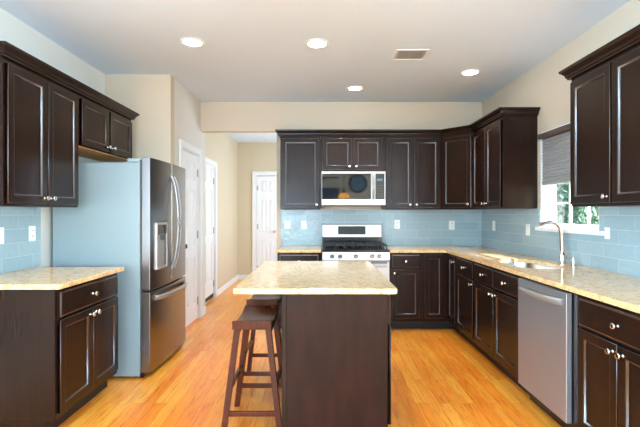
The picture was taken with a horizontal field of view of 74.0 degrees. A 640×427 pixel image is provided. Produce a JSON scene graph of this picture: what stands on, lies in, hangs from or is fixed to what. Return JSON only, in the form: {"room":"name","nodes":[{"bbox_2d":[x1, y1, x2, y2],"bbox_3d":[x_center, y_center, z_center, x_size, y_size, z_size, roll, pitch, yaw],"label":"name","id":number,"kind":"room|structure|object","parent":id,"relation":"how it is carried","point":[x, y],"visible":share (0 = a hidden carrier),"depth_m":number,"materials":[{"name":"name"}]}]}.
{"room":"kitchen","nodes":[
{"label":"kitchen","id":0,"kind":"room"},
{"bbox_2d":[0,7,104,266],"bbox_3d":[-2.270,-0.042,2.170,0.140,2.743,4.340,0,0,0],"label":"wall","id":1,"kind":"structure","parent":0,"point":[13,30],"depth_m":3.42,"materials":[{"name":"white paint"}]},
{"bbox_2d":[0,207,40,273],"bbox_3d":[-2.195,0.187,2.899,0.008,0.456,0.862,0,0,0],"label":"backsplash","id":2,"kind":"structure","parent":1,"relation":"attached to","point":[17,252],"depth_m":3.09,"materials":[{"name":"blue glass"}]},
{"bbox_2d":[0,227,3,243],"bbox_3d":[-2.186,0.155,2.900,0.009,0.114,0.072,0,0,0],"label":"light switch","id":3,"kind":"object","parent":2,"relation":"attached to","point":[1,228],"visible":1,"depth_m":2.92,"materials":[{"name":"white plastic"}]},
{"bbox_2d":[29,226,35,240],"bbox_3d":[-2.186,0.155,3.225,0.010,0.114,0.072,0,0,0],"label":"wall outlet","id":4,"kind":"object","parent":2,"relation":"attached to","point":[32,229],"visible":1,"depth_m":3.22,"materials":[{"name":"white plastic"}]},
{"bbox_2d":[0,57,78,207],"bbox_3d":[-2.009,-0.481,2.889,0.379,0.878,0.778,0,0,0],"label":"upper cabinet","id":5,"kind":"object","parent":1,"relation":"attached to","point":[39,116],"visible":1,"depth_m":2.79,"materials":[{"name":"brown wood"}]},
{"bbox_2d":[0,41,139,119],"bbox_3d":[-2.005,-0.955,3.350,0.385,0.070,1.816,0,0,0],"label":"crown molding","id":6,"kind":"structure","parent":5,"relation":"on","point":[8,51],"depth_m":2.99,"materials":[{"name":"brown wood"}]},
{"bbox_2d":[78,94,131,160],"bbox_3d":[-2.009,-0.718,3.740,0.379,0.405,0.920,0,0,0],"label":"upper cabinet","id":7,"kind":"object","parent":1,"relation":"attached to","point":[105,134],"visible":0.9,"depth_m":3.67,"materials":[{"name":"brown wood"}]},
{"bbox_2d":[105,75,173,163],"bbox_3d":[-1.935,-0.042,4.395,0.810,2.743,0.110,0,0,0],"label":"wall","id":8,"kind":"structure","parent":0,"point":[151,97],"depth_m":4.34,"materials":[{"name":"beige paint"}]},
{"bbox_2d":[174,78,204,317],"bbox_3d":[-1.585,-0.042,5.045,0.110,2.743,1.190,0,0,0],"label":"wall","id":9,"kind":"structure","parent":0,"point":[187,108],"depth_m":5.00,"materials":[{"name":"white paint"}]},
{"bbox_2d":[182,150,197,327],"bbox_3d":[-1.534,0.304,5.016,0.101,2.035,0.683,0,0,0],"label":"door","id":10,"kind":"structure","parent":9,"relation":"in","point":[189,161],"depth_m":5.11,"materials":[{"name":"white paint"}]},
{"bbox_2d":[179,139,202,317],"bbox_3d":[-1.569,0.265,5.015,0.122,2.130,0.850,0,0,0],"label":"trim","id":11,"kind":"structure","parent":9,"relation":"attached to","point":[194,150],"depth_m":5.36,"materials":[{"name":"white paint"}]},
{"bbox_2d":[205,133,237,288],"bbox_3d":[-1.715,-0.042,7.070,0.110,2.743,2.860,0,0,0],"label":"wall","id":12,"kind":"structure","parent":0,"point":[221,148],"depth_m":7.50,"materials":[{"name":"beige paint"}]},
{"bbox_2d":[205,164,213,302],"bbox_3d":[-1.665,0.299,6.277,0.101,2.034,0.803,0,0,0],"label":"door","id":13,"kind":"structure","parent":12,"relation":"in","point":[209,170],"depth_m":6.44,"materials":[{"name":"white paint"}]},
{"bbox_2d":[205,157,217,297],"bbox_3d":[-1.699,0.265,6.275,0.122,2.130,0.970,0,0,0],"label":"trim","id":14,"kind":"structure","parent":12,"relation":"attached to","point":[208,161],"depth_m":6.69,"materials":[{"name":"white paint"}]},
{"bbox_2d":[218,275,237,294],"bbox_3d":[-1.653,1.282,7.631,0.014,0.095,1.738,0,0,0],"label":"baseboard","id":15,"kind":"structure","parent":12,"relation":"attached to","point":[224,287],"depth_m":7.52,"materials":[{"name":"white paint"}]},
{"bbox_2d":[238,142,276,274],"bbox_3d":[-0.335,-0.042,8.560,2.870,2.743,0.120,0,0,0],"label":"wall","id":16,"kind":"structure","parent":0,"point":[252,156],"depth_m":8.50,"materials":[{"name":"beige paint"}]},
{"bbox_2d":[238,275,247,279],"bbox_3d":[-1.504,1.282,8.493,0.284,0.095,0.014,0,0,0],"label":"baseboard","id":17,"kind":"structure","parent":16,"relation":"attached to","point":[240,277],"depth_m":8.49,"materials":[{"name":"white paint"}]},
{"bbox_2d":[252,171,276,271],"bbox_3d":[-0.850,0.250,8.539,1.020,2.160,0.122,0,0,0],"label":"trim","id":18,"kind":"structure","parent":16,"relation":"attached to","point":[255,174],"depth_m":8.48,"materials":[{"name":"white paint"}]},
{"bbox_2d":[257,176,276,267],"bbox_3d":[-1.065,0.292,8.505,0.424,2.060,0.101,0,0,0],"label":"door","id":19,"kind":"structure","parent":16,"relation":"in","point":[266,185],"depth_m":8.52,"materials":[{"name":"white paint"}]},
{"bbox_2d":[58,280,561,426],"bbox_3d":[0.000,1.370,2.460,9.200,0.080,12.320,0,0,0],"label":"floor","id":20,"kind":"structure","parent":0,"point":[439,379],"depth_m":3.22,"materials":[{"name":"brown wood"}]},
{"bbox_2d":[0,273,117,426],"bbox_3d":[-1.852,0.889,2.877,0.686,0.882,0.766,0,0,0],"label":"base cabinet","id":21,"kind":"object","parent":20,"relation":"on","point":[59,348],"visible":0.91,"depth_m":2.49,"materials":[{"name":"brown wood"}]},
{"bbox_2d":[0,267,123,289],"bbox_3d":[-1.857,0.431,2.877,0.683,0.030,0.817,0,0,0],"label":"countertop","id":22,"kind":"structure","parent":21,"relation":"on","point":[35,278],"depth_m":2.78,"materials":[{"name":"beige stone"}]},
{"bbox_2d":[53,157,186,376],"bbox_3d":[-1.712,0.441,3.865,0.880,1.778,0.905,0,0,0],"label":"refrigerator","id":23,"kind":"object","parent":20,"relation":"on","point":[130,215],"visible":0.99,"depth_m":3.41,"materials":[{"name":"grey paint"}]},
{"bbox_2d":[221,305,281,426],"bbox_3d":[-0.405,0.982,2.720,0.374,0.695,0.458,0,0,0],"label":"bar stool","id":24,"kind":"object","parent":20,"relation":"on","point":[253,317],"visible":0.95,"depth_m":2.52,"materials":[{"name":"brown wood"}]},
{"bbox_2d":[241,294,281,392],"bbox_3d":[-0.430,0.982,3.345,0.374,0.695,0.458,0,0,0],"label":"bar stool","id":25,"kind":"object","parent":20,"relation":"on","point":[256,299],"visible":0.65,"depth_m":3.31,"materials":[{"name":"brown wood"}]},
{"bbox_2d":[278,253,320,328],"bbox_3d":[-0.241,0.889,5.085,0.487,0.882,0.651,0,0,0],"label":"base cabinet","id":26,"kind":"object","parent":20,"relation":"on","point":[281,256],"visible":0.12,"depth_m":4.79,"materials":[{"name":"brown wood"}]},
{"bbox_2d":[276,246,320,252],"bbox_3d":[-0.247,0.431,5.096,0.515,0.030,0.643,0,0,0],"label":"countertop","id":27,"kind":"structure","parent":26,"relation":"on","point":[282,249],"depth_m":4.84,"materials":[{"name":"beige stone"}]},
{"bbox_2d":[282,294,390,426],"bbox_3d":[0.106,0.888,2.988,0.645,0.884,1.264,0,0,0],"label":"kitchen island","id":28,"kind":"object","parent":20,"relation":"on","point":[336,348],"visible":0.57,"depth_m":2.36,"materials":[{"name":"brown wood"}]},
{"bbox_2d":[233,261,396,293],"bbox_3d":[-0.029,0.430,3.003,0.906,0.031,1.354,0,0,0],"label":"island countertop","id":29,"kind":"structure","parent":28,"relation":"on","point":[271,277],"depth_m":2.65,"materials":[{"name":"beige stone"}]},
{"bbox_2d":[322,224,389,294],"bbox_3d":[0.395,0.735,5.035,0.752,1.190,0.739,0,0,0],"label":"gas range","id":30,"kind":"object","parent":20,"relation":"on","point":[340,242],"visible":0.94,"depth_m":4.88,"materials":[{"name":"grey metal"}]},
{"bbox_2d":[322,246,389,251],"bbox_3d":[0.395,0.421,5.025,0.752,0.026,0.590,0,0,0],"label":"cooktop","id":31,"kind":"object","parent":30,"relation":"in","point":[327,248],"depth_m":4.75,"materials":[{"name":"black metal"}]},
{"bbox_2d":[389,253,420,328],"bbox_3d":[0.964,0.889,5.085,0.358,0.882,0.651,0,0,0],"label":"base cabinet","id":32,"kind":"object","parent":20,"relation":"on","point":[405,268],"visible":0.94,"depth_m":4.80,"materials":[{"name":"brown wood"}]},
{"bbox_2d":[420,253,463,337],"bbox_3d":[1.601,0.889,4.963,0.913,0.882,0.910,0,0,0],"label":"base cabinet","id":33,"kind":"object","parent":20,"relation":"on","point":[438,270],"visible":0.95,"depth_m":4.80,"materials":[{"name":"brown wood"}]},
{"bbox_2d":[456,256,482,353],"bbox_3d":[1.724,0.889,4.247,0.651,0.882,0.518,0,0,0],"label":"base cabinet","id":34,"kind":"object","parent":20,"relation":"on","point":[465,280],"visible":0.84,"depth_m":4.22,"materials":[{"name":"brown wood"}]},
{"bbox_2d":[474,262,529,394],"bbox_3d":[1.724,0.889,3.522,0.651,0.882,0.925,0,0,0],"label":"base cabinet","id":35,"kind":"object","parent":20,"relation":"on","point":[495,290],"visible":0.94,"depth_m":3.46,"materials":[{"name":"brown wood"}]},
{"bbox_2d":[518,278,578,426],"bbox_3d":[1.689,0.897,2.724,0.662,0.866,0.643,0,0,0],"label":"dishwasher","id":36,"kind":"object","parent":20,"relation":"on","point":[548,315],"visible":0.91,"depth_m":2.64,"materials":[{"name":"silver metal"}]},
{"bbox_2d":[578,295,639,426],"bbox_3d":[1.724,0.889,2.047,0.651,0.882,0.675,0,0,0],"label":"base cabinet","id":37,"kind":"object","parent":20,"relation":"on","point":[608,334],"visible":0.99,"depth_m":2.13,"materials":[{"name":"brown wood"}]},
{"bbox_2d":[384,246,639,313],"bbox_3d":[1.421,0.431,3.549,1.275,0.030,3.738,0,0,0],"label":"countertop","id":38,"kind":"structure","parent":37,"relation":"on","point":[616,289],"depth_m":2.95,"materials":[{"name":"beige stone"}]},
{"bbox_2d":[502,262,557,268],"bbox_3d":[1.715,0.543,3.500,0.433,0.195,0.733,0,0,0],"label":"sink","id":39,"kind":"object","parent":38,"relation":"in","point":[526,265],"visible":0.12,"depth_m":3.78,"materials":[{"name":"silver metal"}]},
{"bbox_2d":[539,221,567,263],"bbox_3d":[1.894,0.238,3.426,0.216,0.354,0.148,0,0,0],"label":"kitchen faucet","id":40,"kind":"object","parent":38,"relation":"on","point":[562,254],"visible":1,"depth_m":3.46,"materials":[{"name":"silver metal"}]},
{"bbox_2d":[565,257,575,265],"bbox_3d":[1.964,0.381,3.335,0.081,0.069,0.040,0,0,0],"label":"soap dispenser","id":41,"kind":"object","parent":38,"relation":"on","point":[572,258],"visible":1,"depth_m":3.33,"materials":[{"name":"silver metal"}]},
{"bbox_2d":[0,0,629,141],"bbox_3d":[0.000,-1.453,2.460,9.400,0.080,12.320,0,0,0],"label":"ceiling","id":42,"kind":"structure","parent":0,"point":[253,50],"depth_m":3.48,"materials":[{"name":"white paint"}]},
{"bbox_2d":[180,37,204,46],"bbox_3d":[-1.057,-1.408,3.510,0.196,0.008,0.196,0,0,0],"label":"recessed light","id":43,"kind":"object","parent":42,"relation":"in","point":[188,41],"visible":1,"depth_m":3.50,"materials":[{"name":"white glass"}]},
{"bbox_2d":[305,39,328,47],"bbox_3d":[-0.030,-1.408,3.540,0.196,0.008,0.196,0,0,0],"label":"recessed light","id":44,"kind":"object","parent":42,"relation":"in","point":[312,43],"visible":1,"depth_m":3.53,"materials":[{"name":"white glass"}]},
{"bbox_2d":[346,85,363,90],"bbox_3d":[0.390,-1.408,4.800,0.196,0.008,0.196,0,0,0],"label":"recessed light","id":45,"kind":"object","parent":42,"relation":"in","point":[354,87],"visible":1,"depth_m":4.80,"materials":[{"name":"white glass"}]},
{"bbox_2d":[392,49,429,59],"bbox_3d":[0.800,-1.409,3.790,0.290,0.008,0.250,0,0,0],"label":"ceiling vent","id":46,"kind":"object","parent":42,"relation":"in","point":[400,54],"visible":1,"depth_m":3.77,"materials":[{"name":"white metal"}]},
{"bbox_2d":[460,69,480,75],"bbox_3d":[1.500,-1.408,4.260,0.196,0.008,0.196,0,0,0],"label":"recessed light","id":47,"kind":"object","parent":42,"relation":"in","point":[467,72],"visible":1,"depth_m":4.26,"materials":[{"name":"white glass"}]},
{"bbox_2d":[201,102,481,260],"bbox_3d":[0.335,-0.042,5.480,3.730,2.743,0.120,0,0,0],"label":"wall","id":48,"kind":"structure","parent":0,"point":[216,117],"depth_m":5.42,"materials":[{"name":"beige paint"}]},
{"bbox_2d":[280,136,320,209],"bbox_3d":[-0.239,-0.481,5.229,0.486,0.878,0.379,0,0,0],"label":"upper cabinet","id":49,"kind":"object","parent":48,"relation":"attached to","point":[300,156],"visible":1,"depth_m":5.08,"materials":[{"name":"brown wood"}]},
{"bbox_2d":[275,107,540,137],"bbox_3d":[0.849,-0.955,4.883,2.966,0.070,0.933,0,0,26],"label":"crown molding","id":50,"kind":"structure","parent":49,"relation":"on","point":[499,112],"depth_m":5.03,"materials":[{"name":"brown wood"}]},
{"bbox_2d":[321,136,384,172],"bbox_3d":[0.389,-0.709,5.229,0.765,0.422,0.379,0,0,0],"label":"upper cabinet","id":51,"kind":"object","parent":48,"relation":"attached to","point":[338,153],"visible":0.94,"depth_m":5.08,"materials":[{"name":"brown wood"}]},
{"bbox_2d":[321,171,384,206],"bbox_3d":[0.390,-0.286,5.192,0.756,0.410,0.449,0,0,0],"label":"microwave oven","id":52,"kind":"object","parent":51,"relation":"attached to","point":[338,188],"visible":1,"depth_m":5.03,"materials":[{"name":"silver metal"}]},
{"bbox_2d":[281,210,481,245],"bbox_3d":[0.776,0.187,5.415,2.563,0.456,0.008,0,0,0],"label":"backsplash","id":53,"kind":"structure","parent":48,"relation":"attached to","point":[417,227],"depth_m":5.41,"materials":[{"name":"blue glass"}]},
{"bbox_2d":[285,220,289,228],"bbox_3d":[-0.420,0.150,5.406,0.072,0.114,0.009,0,0,0],"label":"light switch","id":54,"kind":"object","parent":53,"relation":"attached to","point":[287,222],"visible":1,"depth_m":5.40,"materials":[{"name":"white plastic"}]},
{"bbox_2d":[301,220,306,228],"bbox_3d":[-0.212,0.150,5.406,0.072,0.114,0.010,0,0,0],"label":"wall outlet","id":55,"kind":"object","parent":53,"relation":"attached to","point":[303,222],"visible":1,"depth_m":5.40,"materials":[{"name":"white plastic"}]},
{"bbox_2d":[394,220,399,228],"bbox_3d":[0.975,0.145,5.406,0.072,0.114,0.010,0,0,0],"label":"wall outlet","id":56,"kind":"object","parent":53,"relation":"attached to","point":[396,222],"visible":1,"depth_m":5.40,"materials":[{"name":"white plastic"}]},
{"bbox_2d":[449,221,454,229],"bbox_3d":[1.670,0.155,5.406,0.072,0.114,0.010,0,0,0],"label":"wall outlet","id":57,"kind":"object","parent":53,"relation":"attached to","point":[451,223],"visible":1,"depth_m":5.40,"materials":[{"name":"white plastic"}]},
{"bbox_2d":[381,136,440,209],"bbox_3d":[1.109,-0.481,5.229,0.672,0.878,0.379,0,0,0],"label":"upper cabinet","id":58,"kind":"object","parent":48,"relation":"attached to","point":[412,163],"visible":0.98,"depth_m":5.08,"materials":[{"name":"brown wood"}]},
{"bbox_2d":[440,132,490,209],"bbox_3d":[1.752,-0.481,5.108,0.611,0.878,0.620,0,0,0],"label":"upper cabinet","id":59,"kind":"object","parent":48,"relation":"attached to","point":[456,149],"visible":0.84,"depth_m":4.94,"materials":[{"name":"brown wood"}]},
{"bbox_2d":[482,0,639,209],"bbox_3d":[2.130,-0.042,2.710,0.140,2.743,5.420,0,0,0],"label":"wall","id":60,"kind":"structure","parent":0,"point":[542,86],"depth_m":3.74,"materials":[{"name":"beige paint"}]},
{"bbox_2d":[472,116,536,208],"bbox_3d":[1.869,-0.481,4.417,0.379,0.878,0.774,0,0,0],"label":"upper cabinet","id":61,"kind":"object","parent":60,"relation":"attached to","point":[504,150],"visible":1,"depth_m":4.03,"materials":[{"name":"brown wood"}]},
{"bbox_2d":[482,207,639,277],"bbox_3d":[2.055,0.187,3.545,0.008,0.456,3.730,0,0,0],"label":"backsplash","id":62,"kind":"structure","parent":60,"relation":"attached to","point":[620,254],"depth_m":3.38,"materials":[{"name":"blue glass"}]},
{"bbox_2d":[526,224,529,235],"bbox_3d":[2.046,0.165,4.200,0.009,0.114,0.072,0,0,0],"label":"light switch","id":63,"kind":"object","parent":62,"relation":"attached to","point":[527,225],"visible":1,"depth_m":4.18,"materials":[{"name":"white plastic"}]},
{"bbox_2d":[605,227,609,238],"bbox_3d":[2.046,0.145,3.035,0.010,0.082,0.052,0,0,0],"label":"wall outlet","id":64,"kind":"object","parent":62,"relation":"attached to","point":[607,230],"visible":1,"depth_m":3.03,"materials":[{"name":"white plastic"}]},
{"bbox_2d":[535,122,604,235],"bbox_3d":[2.123,-0.293,3.542,0.195,0.914,0.945,0,0,0],"label":"window","id":65,"kind":"structure","parent":60,"relation":"in","point":[548,203],"depth_m":3.94,"materials":[{"name":"white paint"}]},
{"bbox_2d":[538,123,569,184],"bbox_3d":[2.080,-0.493,3.558,0.110,0.473,0.811,0,0,0],"label":"window shade","id":66,"kind":"object","parent":65,"relation":"attached to","point":[556,142],"visible":0.5,"depth_m":3.72,"materials":[{"name":"grey fabric"}]},
{"bbox_2d":[558,24,639,79],"bbox_3d":[1.865,-0.955,2.505,0.385,0.070,0.966,0,0,0],"label":"crown molding","id":67,"kind":"structure","parent":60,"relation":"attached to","point":[629,39],"depth_m":2.54,"materials":[{"name":"brown wood"}]},
{"bbox_2d":[570,43,639,206],"bbox_3d":[1.869,-0.481,2.505,0.379,0.878,0.850,0,0,0],"label":"upper cabinet","id":68,"kind":"object","parent":60,"relation":"attached to","point":[604,99],"visible":1,"depth_m":2.54,"materials":[{"name":"brown wood"}]},
{"label":"outside","id":69,"kind":"structure","parent":0,"visible":0},
{"bbox_3d":[9.125,1.780,6.000,13.750,0.100,20.000,0,0,0],"label":"ground","id":70,"kind":"structure","parent":69,"visible":0},
{"bbox_2d":[556,188,597,224],"bbox_3d":[9.262,-0.489,13.219,6.492,5.649,6.441,0,0,45],"label":"shrub","id":71,"kind":"object","parent":70,"relation":"on","point":[556,188],"visible":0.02,"depth_m":12.69,"materials":[{"name":"plant"}]},
{"bbox_2d":[556,183,598,224],"bbox_3d":[4.667,0.092,8.496,2.103,3.289,2.063,0,0,32],"label":"shrub","id":72,"kind":"object","parent":70,"relation":"on","point":[562,190],"visible":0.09,"depth_m":7.87,"materials":[{"name":"green plant"}]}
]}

